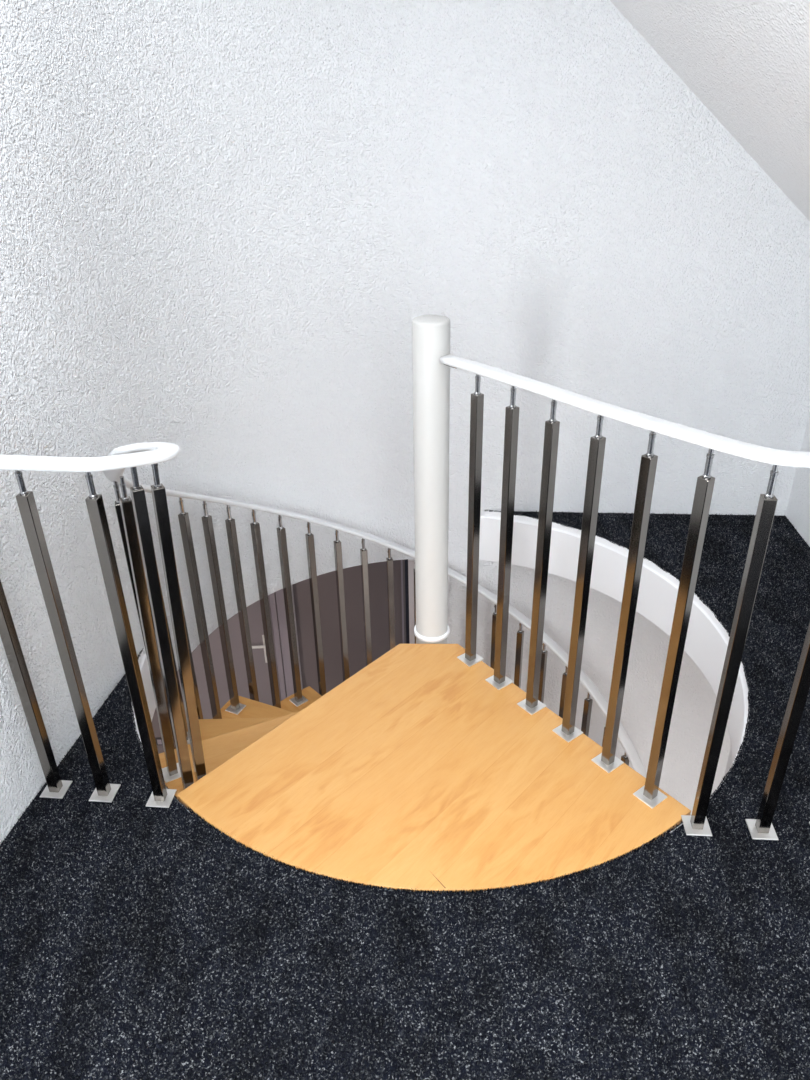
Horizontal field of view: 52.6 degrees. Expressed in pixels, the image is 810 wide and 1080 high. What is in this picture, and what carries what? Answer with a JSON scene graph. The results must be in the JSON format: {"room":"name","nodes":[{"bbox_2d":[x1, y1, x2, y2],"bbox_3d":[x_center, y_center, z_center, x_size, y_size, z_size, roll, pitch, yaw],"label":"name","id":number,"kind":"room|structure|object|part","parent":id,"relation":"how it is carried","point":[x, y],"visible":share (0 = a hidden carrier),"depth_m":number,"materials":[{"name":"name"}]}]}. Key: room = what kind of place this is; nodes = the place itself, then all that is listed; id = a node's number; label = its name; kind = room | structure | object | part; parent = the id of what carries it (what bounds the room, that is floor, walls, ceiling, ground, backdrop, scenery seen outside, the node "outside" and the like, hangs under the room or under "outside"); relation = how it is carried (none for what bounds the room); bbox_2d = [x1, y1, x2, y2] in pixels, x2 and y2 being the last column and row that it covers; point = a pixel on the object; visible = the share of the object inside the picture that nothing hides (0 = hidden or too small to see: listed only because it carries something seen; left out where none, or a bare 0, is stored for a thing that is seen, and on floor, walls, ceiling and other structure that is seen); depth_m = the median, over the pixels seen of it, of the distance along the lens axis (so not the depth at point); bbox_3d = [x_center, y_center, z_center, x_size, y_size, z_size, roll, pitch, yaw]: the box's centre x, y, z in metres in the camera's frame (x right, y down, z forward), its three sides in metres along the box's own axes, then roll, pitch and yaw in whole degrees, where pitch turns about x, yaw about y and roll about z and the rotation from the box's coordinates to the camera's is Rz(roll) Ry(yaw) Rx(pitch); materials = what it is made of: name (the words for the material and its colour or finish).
{"room":"staircase landing","nodes":[
{"label":"staircase landing","id":0,"kind":"room"},
{"bbox_2d":[0,0,145,843],"bbox_3d":[-1.395,0.565,-0.378,0.120,2.690,5.674,4,29,9],"label":"wall","id":1,"kind":"structure","parent":0,"point":[47,409],"depth_m":2.06,"materials":[{"name":"white paint"}]},
{"bbox_2d":[7,0,495,670],"bbox_3d":[-0.430,-1.030,2.671,1.646,2.905,0.454,-22,35,-33],"label":"wall","id":2,"kind":"structure","parent":0,"point":[256,205],"depth_m":2.76,"materials":[{"name":"white paint"}]},
{"bbox_2d":[152,559,405,753],"bbox_3d":[-1.367,0.537,5.503,2.745,2.555,0.120,-1,29,0],"label":"wall","id":3,"kind":"structure","parent":0,"point":[377,572],"depth_m":5.45,"materials":[{"name":"grey paint"}]},
{"bbox_2d":[155,737,162,744],"bbox_3d":[-1.797,1.459,5.934,0.100,0.070,0.016,-1,29,0],"label":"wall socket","id":4,"kind":"object","parent":3,"relation":"attached to","point":[158,739],"visible":0.37,"depth_m":5.92,"materials":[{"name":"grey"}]},
{"bbox_2d":[177,585,302,718],"bbox_3d":[-1.207,0.765,5.525,0.976,2.130,0.107,-1,29,0],"label":"door","id":5,"kind":"structure","parent":3,"relation":"in","point":[276,599],"depth_m":5.56,"materials":[{"name":"grey wood"}]},
{"bbox_3d":[-0.991,0.704,5.465,0.141,0.023,0.057,-1,29,0],"label":"handle","id":6,"kind":"part","parent":5,"relation":"part of","materials":[{"name":"white plastic"}]},
{"bbox_3d":[-0.930,0.733,5.520,0.040,0.230,0.010,-1,29,0],"label":"lock plate","id":7,"kind":"part","parent":5,"relation":"part of","materials":[{"name":"white plastic"}]},
{"bbox_3d":[-1.218,0.754,5.545,0.955,2.130,0.062,-1,29,0],"label":"frame","id":8,"kind":"part","parent":5,"relation":"part of","materials":[{"name":"grey"}]},
{"bbox_2d":[401,560,403,643],"bbox_3d":[-0.013,0.542,5.446,0.012,2.555,0.012,-1,29,0],"label":"trim","id":9,"kind":"structure","parent":3,"relation":"attached to","point":[401,560],"depth_m":5.37,"materials":[{"name":"grey"}]},
{"bbox_2d":[405,559,409,643],"bbox_3d":[0.133,0.502,5.512,0.255,2.555,0.100,-1,29,0],"label":"trim","id":10,"kind":"structure","parent":3,"relation":"attached to","point":[406,560],"depth_m":5.39,"materials":[{"name":"grey paint"}]},
{"bbox_2d":[0,510,809,1079],"bbox_3d":[-0.376,1.215,1.370,4.700,0.248,8.020,-1,29,0],"label":"floor","id":11,"kind":"structure","parent":0,"point":[138,941],"depth_m":1.75,"materials":[{"name":"grey carpet"}]},
{"bbox_2d":[440,354,809,840],"bbox_3d":[0.791,0.187,1.913,1.772,0.984,0.461,14,32,25],"label":"stair railing","id":12,"kind":"object","parent":11,"relation":"on","point":[696,824],"visible":1,"depth_m":1.96,"materials":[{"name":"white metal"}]},
{"bbox_3d":[0.208,0.376,2.603,0.061,0.004,0.061,-21,35,-32],"label":"plate","id":13,"kind":"part","parent":12,"relation":"part of","materials":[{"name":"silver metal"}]},
{"bbox_3d":[0.288,0.430,2.502,0.061,0.004,0.061,-21,35,-32],"label":"plate","id":14,"kind":"part","parent":12,"relation":"part of","materials":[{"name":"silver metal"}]},
{"bbox_3d":[0.371,0.484,2.402,0.061,0.004,0.061,-21,35,-32],"label":"plate","id":15,"kind":"part","parent":12,"relation":"part of","materials":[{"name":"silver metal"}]},
{"bbox_3d":[0.457,0.538,2.302,0.061,0.004,0.061,-21,35,-32],"label":"plate","id":16,"kind":"part","parent":12,"relation":"part of","materials":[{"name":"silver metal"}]},
{"bbox_3d":[0.543,0.594,2.199,0.061,0.004,0.061,-21,35,-32],"label":"plate","id":17,"kind":"part","parent":12,"relation":"part of","materials":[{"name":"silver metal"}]},
{"bbox_3d":[0.790,-0.229,1.697,1.772,0.048,0.429,14,32,25],"label":"handrail","id":18,"kind":"part","parent":12,"relation":"part of","materials":[{"name":"white"}]},
{"bbox_3d":[0.625,0.652,2.091,0.061,0.004,0.061,-21,35,-32],"label":"plate","id":19,"kind":"part","parent":12,"relation":"part of","materials":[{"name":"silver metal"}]},
{"bbox_3d":[0.712,0.698,2.004,0.061,0.004,0.061,1,29,4],"label":"plate","id":20,"kind":"part","parent":12,"relation":"part of","materials":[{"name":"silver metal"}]},
{"bbox_3d":[0.865,0.703,1.990,0.061,0.004,0.061,1,29,4],"label":"plate","id":21,"kind":"part","parent":12,"relation":"part of","materials":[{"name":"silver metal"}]},
{"bbox_2d":[414,0,809,814],"bbox_3d":[1.041,-0.275,3.889,1.961,5.460,0.905,1,29,4],"label":"wall","id":22,"kind":"structure","parent":0,"point":[640,259],"depth_m":3.05,"materials":[{"name":"white paint"}]},
{"bbox_2d":[408,559,414,643],"bbox_3d":[0.050,1.191,4.277,0.028,2.555,0.060,-1,29,0],"label":"trim","id":23,"kind":"structure","parent":22,"relation":"attached to","point":[411,565],"depth_m":3.73,"materials":[{"name":"grey"}]},
{"bbox_2d":[131,510,749,832],"bbox_3d":[0.220,0.506,2.629,1.933,0.243,1.562,-22,35,-33],"label":"trim","id":24,"kind":"structure","parent":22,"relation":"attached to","point":[707,640],"depth_m":3.16,"materials":[{"name":"white paint"}]},
{"bbox_2d":[610,0,809,220],"bbox_3d":[0.674,-0.141,-0.103,1.924,1.711,6.587,0,29,3],"label":"ceiling","id":25,"kind":"structure","parent":0,"point":[747,62],"depth_m":2.15,"materials":[{"name":"white paint"}]},
{"bbox_2d":[724,412,809,775],"bbox_3d":[1.513,1.448,0.778,0.120,5.460,6.336,0,29,3],"label":"wall","id":26,"kind":"structure","parent":0,"point":[798,508],"depth_m":3.27,"materials":[{"name":"white paint"}]},
{"bbox_3d":[-0.328,3.598,2.698,4.700,0.100,8.020,-1,29,0],"label":"floor","id":27,"kind":"structure","parent":0,"visible":0},
{"bbox_2d":[159,315,690,892],"bbox_3d":[0.118,1.101,3.115,1.876,3.840,1.895,-1,29,0],"label":"spiral staircase","id":28,"kind":"structure","parent":27,"relation":"on","point":[413,771],"depth_m":2.18,"materials":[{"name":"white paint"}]},
{"bbox_2d":[0,442,646,807],"bbox_3d":[0.112,0.714,2.919,1.807,2.792,1.796,6,30,12],"label":"stair railing","id":29,"kind":"object","parent":28,"relation":"on","point":[179,726],"visible":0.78,"depth_m":2.11,"materials":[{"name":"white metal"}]},
{"bbox_3d":[-0.912,0.652,2.145,0.061,0.004,0.061,2,29,5],"label":"plate","id":30,"kind":"part","parent":29,"relation":"part of","materials":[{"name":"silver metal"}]},
{"bbox_3d":[-0.780,0.657,2.131,0.061,0.004,0.061,2,29,5],"label":"plate","id":31,"kind":"part","parent":29,"relation":"part of","materials":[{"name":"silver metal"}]},
{"bbox_3d":[-0.628,0.664,2.112,0.061,0.004,0.061,2,29,5],"label":"plate","id":32,"kind":"part","parent":29,"relation":"part of","materials":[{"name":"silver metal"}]},
{"bbox_3d":[-0.698,0.699,2.466,0.061,0.004,0.061,-16,34,-27],"label":"plate","id":33,"kind":"part","parent":29,"relation":"part of","materials":[{"name":"silver metal"}]},
{"bbox_3d":[-0.686,0.680,3.321,0.061,0.004,0.061,12,32,22],"label":"plate","id":34,"kind":"part","parent":29,"relation":"part of","materials":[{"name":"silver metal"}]},
{"bbox_3d":[-0.474,0.715,3.661,0.061,0.004,0.061,-24,37,-35],"label":"plate","id":35,"kind":"part","parent":29,"relation":"part of","materials":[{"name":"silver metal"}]}
]}

